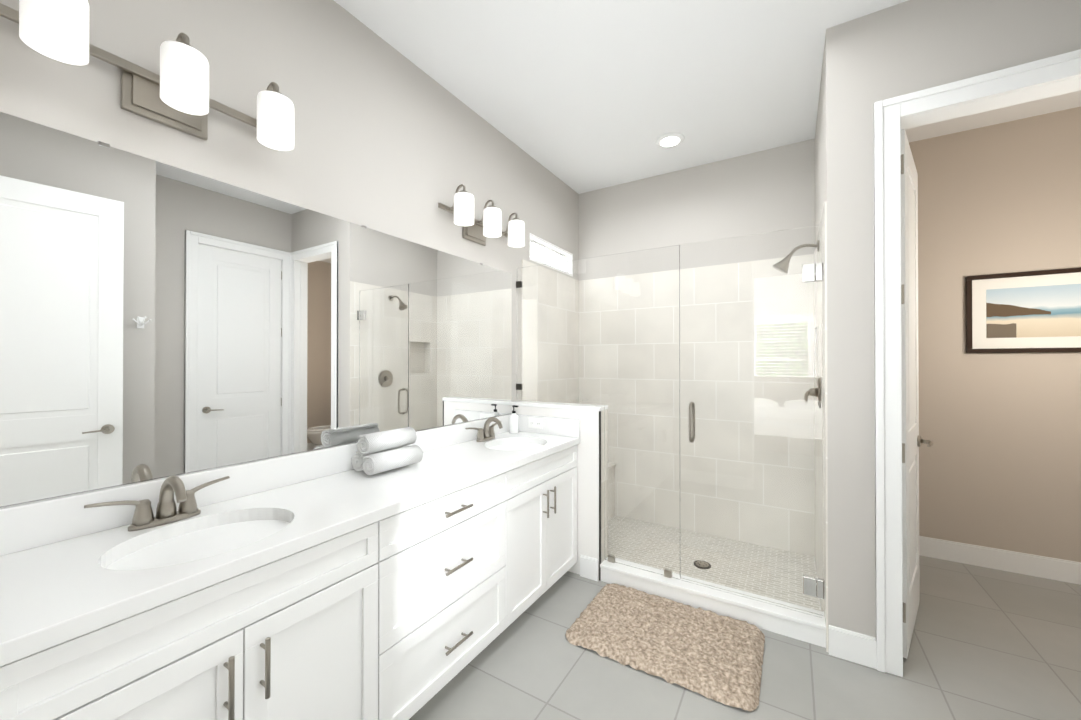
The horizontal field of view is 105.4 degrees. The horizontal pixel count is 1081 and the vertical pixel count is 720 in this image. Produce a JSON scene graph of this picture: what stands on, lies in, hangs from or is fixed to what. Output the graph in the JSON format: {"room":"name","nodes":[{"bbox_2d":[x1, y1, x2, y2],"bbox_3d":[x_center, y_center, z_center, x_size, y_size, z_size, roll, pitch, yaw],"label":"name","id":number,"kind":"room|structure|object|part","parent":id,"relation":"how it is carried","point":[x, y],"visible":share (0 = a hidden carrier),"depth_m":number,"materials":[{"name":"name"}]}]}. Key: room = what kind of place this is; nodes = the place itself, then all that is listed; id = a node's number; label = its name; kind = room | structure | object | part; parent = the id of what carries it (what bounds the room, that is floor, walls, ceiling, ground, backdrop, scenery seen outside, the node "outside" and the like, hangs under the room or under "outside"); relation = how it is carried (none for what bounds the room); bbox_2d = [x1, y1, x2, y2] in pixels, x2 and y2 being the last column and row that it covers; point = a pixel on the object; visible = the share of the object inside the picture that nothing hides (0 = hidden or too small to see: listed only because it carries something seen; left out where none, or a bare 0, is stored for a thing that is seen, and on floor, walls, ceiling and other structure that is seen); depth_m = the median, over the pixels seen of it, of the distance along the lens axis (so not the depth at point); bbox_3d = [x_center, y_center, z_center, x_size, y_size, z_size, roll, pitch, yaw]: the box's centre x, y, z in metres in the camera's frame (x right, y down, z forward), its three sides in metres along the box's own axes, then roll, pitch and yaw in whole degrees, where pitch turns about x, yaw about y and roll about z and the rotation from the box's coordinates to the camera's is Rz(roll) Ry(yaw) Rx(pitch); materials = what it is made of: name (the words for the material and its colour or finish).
{"room":"bathroom","nodes":[
{"label":"bathroom","id":0,"kind":"room"},
{"bbox_2d":[0,0,578,401],"bbox_3d":[-0.600,-0.094,2.406,0.120,2.950,3.730,0,0,31],"label":"wall","id":1,"kind":"structure","parent":0,"point":[389,139],"depth_m":1.74,"materials":[{"name":"paint"}]},
{"bbox_2d":[0,0,293,150],"bbox_3d":[-1.108,-0.867,1.261,0.205,0.240,0.660,0,0,31],"label":"sconce","id":2,"kind":"object","parent":1,"relation":"attached to","point":[174,94],"visible":1,"depth_m":1.22,"materials":[{"name":"white glass"}]},
{"bbox_2d":[0,414,510,553],"bbox_3d":[-0.820,0.436,1.903,0.020,0.115,2.388,0,0,31],"label":"backsplash","id":3,"kind":"structure","parent":1,"relation":"attached to","point":[25,526],"depth_m":1.39,"materials":[{"name":"white stone"}]},
{"bbox_2d":[0,111,511,508],"bbox_3d":[-0.821,-0.124,1.918,0.008,1.003,2.366,0,0,31],"label":"mirror","id":4,"kind":"object","parent":1,"relation":"attached to","point":[159,320],"visible":0.94,"depth_m":1.38,"materials":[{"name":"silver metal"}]},
{"bbox_2d":[438,184,524,247],"bbox_3d":[-0.333,-0.861,2.534,0.205,0.240,0.660,0,0,31],"label":"sconce","id":5,"kind":"object","parent":1,"relation":"attached to","point":[461,209],"visible":1,"depth_m":2.48,"materials":[{"name":"white glass"}]},
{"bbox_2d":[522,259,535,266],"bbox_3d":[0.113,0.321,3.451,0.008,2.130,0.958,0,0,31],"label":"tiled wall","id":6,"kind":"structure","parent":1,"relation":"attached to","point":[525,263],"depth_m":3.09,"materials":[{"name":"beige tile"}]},
{"bbox_2d":[530,233,572,264],"bbox_3d":[0.061,-0.869,3.488,0.106,0.210,0.740,0,0,31],"label":"window","id":7,"kind":"structure","parent":1,"relation":"in","point":[542,251],"depth_m":3.44,"materials":[{"name":"white glass"}]},
{"bbox_2d":[579,139,814,258],"bbox_3d":[1.180,-0.089,3.435,1.850,2.950,0.120,0,0,31],"label":"wall","id":8,"kind":"structure","parent":0,"point":[770,190],"depth_m":3.29,"materials":[{"name":"paint"}]},
{"bbox_2d":[334,0,1080,193],"bbox_3d":[-0.144,-1.631,0.163,6.440,0.100,7.940,0,0,31],"label":"ceiling","id":9,"kind":"structure","parent":0,"point":[580,96],"depth_m":2.25,"materials":[{"name":"white paint"}]},
{"bbox_2d":[656,133,683,147],"bbox_3d":[0.922,-1.560,2.932,0.196,0.012,0.196,0,0,31],"label":"recessed light","id":10,"kind":"object","parent":9,"relation":"in","point":[668,140],"visible":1,"depth_m":2.92,"materials":[{"name":"white"}]},
{"bbox_2d":[409,555,1080,719],"bbox_3d":[-0.144,1.419,0.147,6.440,0.100,7.940,0,0,31],"label":"floor","id":11,"kind":"structure","parent":0,"point":[990,644],"depth_m":1.81,"materials":[{"name":"tile"}]},
{"bbox_2d":[0,442,579,719],"bbox_3d":[-0.589,0.955,1.760,0.560,0.845,2.388,0,0,31],"label":"bathroom vanity","id":12,"kind":"object","parent":11,"relation":"on","point":[331,583],"depth_m":1.26,"materials":[{"name":"white wood"}]},
{"bbox_2d":[0,430,579,657],"bbox_3d":[-0.596,0.513,1.767,0.543,0.040,2.388,0,0,31],"label":"countertop","id":13,"kind":"structure","parent":12,"relation":"on","point":[57,589],"depth_m":1.11,"materials":[{"name":"white stone"}]},
{"bbox_2d":[80,474,235,533],"bbox_3d":[-1.092,0.416,1.221,0.155,0.146,0.336,0,0,31],"label":"faucet","id":14,"kind":"object","parent":13,"relation":"on","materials":[{"name":"silver metal"}]},
{"bbox_2d":[100,510,299,577],"bbox_3d":[-0.935,0.597,1.160,0.371,0.159,0.456,0,0,31],"label":"sink","id":15,"kind":"object","parent":13,"relation":"in","point":[155,554],"depth_m":1.19,"materials":[{"name":"white ceramic"}]},
{"bbox_2d":[352,427,422,474],"bbox_3d":[-0.691,0.403,1.867,0.186,0.163,0.280,0,0,31],"label":"towels","id":16,"kind":"object","parent":13,"relation":"on","point":[379,452],"visible":0.98,"depth_m":1.80,"materials":[{"name":"white fabric"}]},
{"bbox_2d":[464,417,503,441],"bbox_3d":[-0.296,0.423,2.528,0.155,0.146,0.336,0,0,31],"label":"faucet","id":17,"kind":"object","parent":13,"relation":"on","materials":[{"name":"silver metal"}]},
{"bbox_2d":[509,405,518,433],"bbox_3d":[-0.181,0.403,2.810,0.068,0.187,0.066,0,0,31],"label":"soap dispenser","id":18,"kind":"object","parent":13,"relation":"on","point":[513,423],"visible":1,"depth_m":2.79,"materials":[{"name":"white ceramic"}]},
{"bbox_2d":[492,438,543,449],"bbox_3d":[-0.144,0.604,2.458,0.371,0.159,0.456,0,0,31],"label":"sink","id":19,"kind":"object","parent":13,"relation":"in","point":[513,443],"depth_m":2.58,"materials":[{"name":"white ceramic"}]},
{"bbox_2d":[528,417,542,428],"bbox_3d":[-0.034,0.430,2.794,0.116,0.072,0.008,0,0,31],"label":"socket","id":20,"kind":"object","parent":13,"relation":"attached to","point":[533,422],"depth_m":2.79,"materials":[{"name":"white plastic"}]},
{"bbox_2d":[565,583,764,711],"bbox_3d":[0.621,1.357,2.057,0.860,0.050,0.598,0,0,31],"label":"bath rug","id":21,"kind":"object","parent":11,"relation":"on","point":[709,654],"visible":1,"depth_m":1.97,"materials":[{"name":"beige fabric"}]},
{"bbox_2d":[600,560,825,647],"bbox_3d":[0.907,1.328,2.325,1.168,0.105,0.144,0,0,31],"label":"shower curb","id":22,"kind":"structure","parent":11,"relation":"on","point":[805,627],"depth_m":2.21,"materials":[{"name":"white stone"}]},
{"bbox_2d":[516,224,824,617],"bbox_3d":[0.614,0.303,2.510,1.841,1.944,0.121,0,0,31],"label":"glass","id":23,"kind":"object","parent":22,"relation":"on","point":[695,369],"visible":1,"depth_m":2.32,"materials":[{"name":"clear glass"}]},
{"bbox_3d":[0.320,0.303,2.689,1.146,1.941,0.010,0,0,31],"label":"panel","id":24,"kind":"part","parent":23,"relation":"part of","materials":[{"name":"clear glass"}]},
{"bbox_3d":[1.103,0.301,2.212,0.683,1.944,0.010,0,0,31],"label":"door","id":25,"kind":"part","parent":23,"relation":"part of","materials":[{"name":"clear glass"}]},
{"bbox_2d":[512,0,1080,637],"bbox_3d":[1.836,-0.098,1.753,4.719,2.950,0.170,0,0,31],"label":"wall","id":26,"kind":"structure","parent":0,"point":[907,47],"depth_m":1.85,"materials":[{"name":"paint"}]},
{"bbox_2d":[517,414,579,437],"bbox_3d":[0.028,0.440,2.773,0.523,0.115,0.020,0,0,31],"label":"backsplash","id":27,"kind":"structure","parent":26,"relation":"attached to","point":[570,428],"depth_m":2.74,"materials":[{"name":"white stone"}]},
{"bbox_2d":[580,555,598,580],"bbox_3d":[0.309,1.314,2.605,0.122,0.135,0.016,0,0,31],"label":"baseboard","id":28,"kind":"structure","parent":26,"relation":"attached to","point":[589,567],"depth_m":2.60,"materials":[{"name":"white wood"}]},
{"bbox_2d":[829,625,875,668],"bbox_3d":[1.427,1.310,1.886,0.174,0.135,0.016,0,0,31],"label":"baseboard","id":29,"kind":"structure","parent":26,"relation":"attached to","point":[853,646],"depth_m":1.88,"materials":[{"name":"white"}]},
{"bbox_2d":[901,129,933,658],"bbox_3d":[1.896,0.153,2.120,0.665,2.428,0.167,0,0,-44],"label":"room door","id":30,"kind":"structure","parent":26,"relation":"in","point":[912,440],"depth_m":2.02,"materials":[{"name":"white wood"}]},
{"bbox_2d":[874,49,1080,676],"bbox_3d":[1.888,0.112,1.674,0.840,2.530,0.148,0,0,31],"label":"door frame","id":31,"kind":"structure","parent":26,"relation":"attached to","point":[1060,74],"depth_m":1.80,"materials":[{"name":"white wood"}]},
{"bbox_2d":[815,18,859,652],"bbox_3d":[1.839,-0.093,2.623,0.120,2.950,1.660,0,0,31],"label":"wall","id":32,"kind":"structure","parent":0,"point":[836,165],"depth_m":1.92,"materials":[{"name":"paint"}]},
{"bbox_2d":[820,202,827,651],"bbox_3d":[1.643,0.316,2.421,0.008,2.130,1.110,0,0,31],"label":"tiled wall","id":33,"kind":"structure","parent":32,"relation":"attached to","point":[823,222],"depth_m":1.97,"materials":[{"name":"beige tile"}]},
{"bbox_2d":[909,107,1080,561],"bbox_3d":[3.465,-0.094,2.534,2.750,2.950,0.120,0,0,31],"label":"wall","id":34,"kind":"structure","parent":0,"point":[1000,463],"depth_m":2.73,"materials":[{"name":"paint"}]},
{"bbox_2d":[919,536,1080,584],"bbox_3d":[3.379,1.314,2.500,2.630,0.135,0.016,0,0,31],"label":"baseboard","id":35,"kind":"structure","parent":34,"relation":"attached to","point":[1062,570],"depth_m":2.70,"materials":[{"name":"white wood"}]},
{"bbox_2d":[965,267,1080,352],"bbox_3d":[3.269,-0.309,2.568,0.880,0.520,0.027,0,0,31],"label":"framed art","id":36,"kind":"object","parent":34,"relation":"attached to","point":[1028,312],"visible":1,"depth_m":2.65,"materials":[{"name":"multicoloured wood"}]},
{"bbox_2d":[986,284,1080,337],"bbox_3d":[3.269,-0.309,2.569,0.684,0.324,0.002,0,0,31],"label":"painting","id":37,"kind":"object","parent":36,"relation":"attached to","point":[1017,310],"depth_m":2.63}
]}

